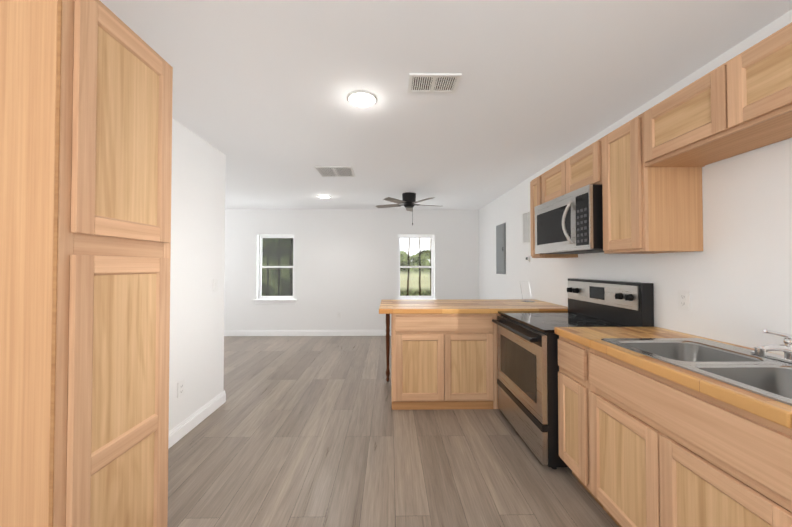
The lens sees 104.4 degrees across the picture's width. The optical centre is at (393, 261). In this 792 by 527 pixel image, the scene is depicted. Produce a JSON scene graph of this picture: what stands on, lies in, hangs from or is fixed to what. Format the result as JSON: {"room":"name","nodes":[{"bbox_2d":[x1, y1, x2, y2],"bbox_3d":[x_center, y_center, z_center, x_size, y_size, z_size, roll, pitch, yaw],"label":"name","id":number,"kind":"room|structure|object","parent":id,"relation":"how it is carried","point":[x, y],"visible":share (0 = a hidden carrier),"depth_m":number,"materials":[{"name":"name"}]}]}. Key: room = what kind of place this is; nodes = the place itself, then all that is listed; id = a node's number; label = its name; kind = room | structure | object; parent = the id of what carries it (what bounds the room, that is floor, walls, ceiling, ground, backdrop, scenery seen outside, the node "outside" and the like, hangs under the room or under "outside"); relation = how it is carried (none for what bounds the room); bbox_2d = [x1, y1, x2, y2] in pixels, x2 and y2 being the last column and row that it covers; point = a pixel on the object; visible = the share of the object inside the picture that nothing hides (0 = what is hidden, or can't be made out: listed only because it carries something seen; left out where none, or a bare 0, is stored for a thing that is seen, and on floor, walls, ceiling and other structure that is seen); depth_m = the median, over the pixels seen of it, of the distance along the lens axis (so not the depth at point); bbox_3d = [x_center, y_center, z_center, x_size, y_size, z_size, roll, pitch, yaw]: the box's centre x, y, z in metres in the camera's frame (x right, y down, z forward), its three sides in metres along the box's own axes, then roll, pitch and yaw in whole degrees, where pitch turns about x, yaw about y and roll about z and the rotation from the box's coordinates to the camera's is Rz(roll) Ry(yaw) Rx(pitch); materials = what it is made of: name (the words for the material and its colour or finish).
{"room":"kitchen","nodes":[
{"label":"kitchen","id":0,"kind":"room"},
{"bbox_2d":[169,118,225,430],"bbox_3d":[-1.688,0.118,0.671,0.120,2.430,4.675,0,-1,-1],"label":"wall","id":1,"kind":"structure","parent":0,"point":[196,348],"depth_m":2.56,"materials":[{"name":"white paint"}]},
{"bbox_2d":[177,379,184,397],"bbox_3d":[-1.645,0.982,2.377,0.009,0.116,0.072,0,-1,-1],"label":"electrical outlet","id":2,"kind":"object","parent":1,"relation":"attached to","point":[181,387],"visible":1,"depth_m":2.37,"materials":[{"name":"white plastic"}]},
{"bbox_2d":[168,390,225,448],"bbox_3d":[-1.640,1.300,2.202,0.016,0.115,1.611,0,-1,-1],"label":"baseboard","id":3,"kind":"structure","parent":1,"relation":"attached to","point":[178,432],"depth_m":2.53,"materials":[{"name":"white paint"}]},
{"bbox_2d":[224,209,478,329],"bbox_3d":[-1.697,0.202,5.969,6.699,2.430,0.150,0,-1,-1],"label":"wall","id":4,"kind":"structure","parent":0,"point":[346,263],"depth_m":5.90,"materials":[{"name":"white paint"}]},
{"bbox_2d":[253,235,296,303],"bbox_3d":[-2.266,0.139,5.932,0.810,1.324,0.180,0,-1,-1],"label":"window","id":5,"kind":"structure","parent":4,"relation":"in","point":[283,299],"depth_m":5.97,"materials":[{"name":"white plastic"}]},
{"bbox_2d":[224,330,390,335],"bbox_3d":[-1.704,1.358,5.867,6.683,0.115,0.016,0,-1,-1],"label":"baseboard","id":6,"kind":"structure","parent":4,"relation":"attached to","point":[304,332],"depth_m":5.86,"materials":[{"name":"white paint"}]},
{"bbox_2d":[395,235,436,299],"bbox_3d":[0.434,0.140,5.967,0.810,1.324,0.180,0,-1,-1],"label":"window","id":7,"kind":"structure","parent":4,"relation":"in","point":[425,297],"depth_m":6.00,"materials":[{"name":"white plastic"}]},
{"bbox_2d":[167,336,618,526],"bbox_3d":[-1.647,1.387,2.170,6.940,0.060,7.710,0,-1,-1],"label":"floor","id":8,"kind":"structure","parent":0,"point":[304,431],"depth_m":2.12,"materials":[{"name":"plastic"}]},
{"bbox_2d":[0,0,172,526],"bbox_3d":[-1.318,0.215,1.165,0.628,2.250,0.484,0,-1,-1],"label":"pantry","id":9,"kind":"object","parent":8,"relation":"on","point":[86,86],"visible":1,"depth_m":0.99,"materials":[{"name":"brown wood"}]},
{"bbox_2d":[386,314,389,381],"bbox_3d":[-0.067,0.934,3.547,0.100,0.889,0.070,0,-1,-1],"label":"kitchen peninsula leg","id":10,"kind":"object","parent":8,"relation":"on","point":[387,344],"visible":0.85,"depth_m":3.53,"materials":[{"name":"black metal"}]},
{"bbox_2d":[391,314,500,409],"bbox_3d":[0.488,0.928,3.145,1.019,0.888,0.620,0,-1,-1],"label":"base cabinet","id":11,"kind":"object","parent":8,"relation":"on","point":[443,361],"visible":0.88,"depth_m":2.82,"materials":[{"name":"brown wood"}]},
{"bbox_2d":[379,299,567,313],"bbox_3d":[0.774,0.461,3.233,1.829,0.045,0.815,0,-1,-1],"label":"countertop","id":12,"kind":"structure","parent":11,"relation":"on","point":[466,306],"depth_m":2.99,"materials":[{"name":"brown wood"}]},
{"bbox_2d":[520,281,534,301],"bbox_3d":[1.487,0.330,3.417,0.100,0.221,0.150,0,-1,-1],"label":"acrylic stand","id":13,"kind":"object","parent":12,"relation":"on","point":[525,291],"visible":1,"depth_m":3.45,"materials":[{"name":"white"}]},
{"bbox_2d":[492,278,653,468],"bbox_3d":[1.291,0.753,2.397,0.798,1.215,0.838,0,-1,-1],"label":"stove","id":14,"kind":"object","parent":8,"relation":"on","point":[528,371],"visible":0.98,"depth_m":2.19,"materials":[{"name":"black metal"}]},
{"bbox_2d":[558,336,604,509],"bbox_3d":[1.376,0.906,1.824,0.658,0.889,0.305,0,-1,-1],"label":"base cabinet","id":15,"kind":"object","parent":8,"relation":"on","point":[573,411],"visible":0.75,"depth_m":1.79,"materials":[{"name":"brown wood"}]},
{"bbox_2d":[589,348,791,526],"bbox_3d":[1.384,0.897,1.226,0.658,0.889,0.886,0,-1,-1],"label":"base cabinet","id":16,"kind":"object","parent":8,"relation":"on","point":[664,452],"visible":0.9,"depth_m":1.15,"materials":[{"name":"brown wood"}]},
{"bbox_2d":[554,327,791,428],"bbox_3d":[1.381,0.427,1.087,0.669,0.045,1.796,0,-1,-1],"label":"countertop","id":17,"kind":"structure","parent":16,"relation":"on","point":[772,410],"depth_m":1.21,"materials":[{"name":"brown wood"}]},
{"bbox_2d":[601,338,791,405],"bbox_3d":[1.378,0.497,1.222,0.553,0.190,0.848,0,-1,-1],"label":"sink","id":18,"kind":"object","parent":17,"relation":"in","point":[745,369],"visible":0.4,"depth_m":1.23,"materials":[{"name":"silver metal"}]},
{"bbox_2d":[751,329,791,362],"bbox_3d":[1.539,0.336,1.227,0.178,0.131,0.250,0,-1,-1],"label":"faucet","id":19,"kind":"object","parent":17,"relation":"on","point":[764,349],"visible":1,"depth_m":1.22,"materials":[{"name":"silver metal"}]},
{"bbox_2d":[100,0,791,209],"bbox_3d":[-1.647,-1.108,2.209,6.940,0.070,7.710,0,-1,-1],"label":"ceiling","id":20,"kind":"structure","parent":0,"point":[262,90],"depth_m":1.82,"materials":[{"name":"white paint"}]},
{"bbox_2d":[318,195,329,197],"bbox_3d":[-1.091,-1.026,4.821,0.194,0.012,0.194,0,-1,-1],"label":"recessed light","id":21,"kind":"object","parent":20,"relation":"in","point":[323,196],"visible":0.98,"depth_m":4.80,"materials":[{"name":"white plastic"}]},
{"bbox_2d":[313,166,354,176],"bbox_3d":[-0.675,-1.045,3.566,0.420,0.012,0.380,0,-1,-1],"label":"ceiling vent","id":22,"kind":"object","parent":20,"relation":"in","point":[335,171],"visible":1,"depth_m":3.54,"materials":[{"name":"white plastic"}]},
{"bbox_2d":[347,90,376,106],"bbox_3d":[-0.208,-1.070,2.022,0.194,0.012,0.194,0,-1,-1],"label":"recessed light","id":23,"kind":"object","parent":20,"relation":"in","point":[360,98],"visible":1,"depth_m":2.01,"materials":[{"name":"white plastic"}]},
{"bbox_2d":[376,192,434,224],"bbox_3d":[0.243,-0.791,4.694,1.054,0.484,1.025,0,-1,-1],"label":"ceiling fan","id":24,"kind":"object","parent":20,"relation":"hanging from","point":[408,201],"visible":1,"depth_m":4.59,"materials":[{"name":"black metal"}]},
{"bbox_2d":[408,73,461,92],"bbox_3d":[0.239,-1.073,1.848,0.300,0.012,0.185,0,-1,-1],"label":"ceiling vent","id":25,"kind":"object","parent":20,"relation":"in","point":[433,83],"visible":0.98,"depth_m":1.83,"materials":[{"name":"white plastic"}]},
{"bbox_2d":[479,10,791,354],"bbox_3d":[1.762,0.142,2.233,0.120,2.430,7.710,0,-1,-1],"label":"wall","id":26,"kind":"structure","parent":0,"point":[734,277],"depth_m":1.63,"materials":[{"name":"white paint"}]},
{"bbox_2d":[496,223,505,273],"bbox_3d":[1.658,-0.197,4.763,0.022,0.770,0.380,0,-1,-1],"label":"electrical panel","id":27,"kind":"object","parent":26,"relation":"attached to","point":[500,248],"visible":0.98,"depth_m":4.72,"materials":[{"name":"grey metal"}]},
{"bbox_2d":[522,210,530,244],"bbox_3d":[1.677,-0.432,3.872,0.006,0.410,0.250,0,-1,-1],"label":"air vent","id":28,"kind":"object","parent":26,"relation":"in","point":[526,234],"visible":0.85,"depth_m":3.88,"materials":[{"name":"white plastic"}]},
{"bbox_2d":[530,174,577,257],"bbox_3d":[1.520,-0.424,2.932,0.343,0.770,0.224,0,-1,-1],"label":"upper cabinet","id":29,"kind":"object","parent":26,"relation":"attached to","point":[535,192],"visible":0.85,"depth_m":2.94,"materials":[{"name":"brown wood"}]},
{"bbox_2d":[541,137,602,203],"bbox_3d":[1.526,-0.665,2.424,0.343,0.306,0.798,0,-1,-1],"label":"upper cabinet","id":30,"kind":"object","parent":26,"relation":"attached to","point":[580,169],"visible":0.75,"depth_m":2.30,"materials":[{"name":"brown wood"}]},
{"bbox_2d":[534,184,603,253],"bbox_3d":[1.466,-0.292,2.416,0.463,0.433,0.770,0,-1,-1],"label":"microwave","id":31,"kind":"object","parent":30,"relation":"attached to","point":[570,222],"visible":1,"depth_m":2.23,"materials":[{"name":"silver metal"}]},
{"bbox_2d":[602,112,702,253],"bbox_3d":[1.534,-0.442,1.857,0.343,0.770,0.326,0,-1,-1],"label":"upper cabinet","id":32,"kind":"object","parent":26,"relation":"attached to","point":[650,210],"visible":0.83,"depth_m":1.71,"materials":[{"name":"brown wood"}]},
{"bbox_2d":[678,290,690,310],"bbox_3d":[1.702,0.224,1.801,0.009,0.116,0.072,0,-1,-1],"label":"electrical outlet","id":33,"kind":"object","parent":26,"relation":"attached to","point":[683,299],"visible":1,"depth_m":1.79,"materials":[{"name":"white plastic"}]},
{"bbox_2d":[643,22,791,166],"bbox_3d":[1.541,-0.683,1.268,0.343,0.306,0.859,0,-1,-1],"label":"upper cabinet","id":34,"kind":"object","parent":26,"relation":"attached to","point":[740,103],"visible":1,"depth_m":1.29,"materials":[{"name":"brown wood"}]},
{"label":"outside","id":35,"kind":"structure","parent":0,"visible":0},
{"bbox_2d":[261,238,430,295],"bbox_3d":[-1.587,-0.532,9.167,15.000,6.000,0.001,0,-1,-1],"label":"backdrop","id":36,"kind":"structure","parent":35,"point":[273,274],"depth_m":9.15,"materials":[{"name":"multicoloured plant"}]}
]}

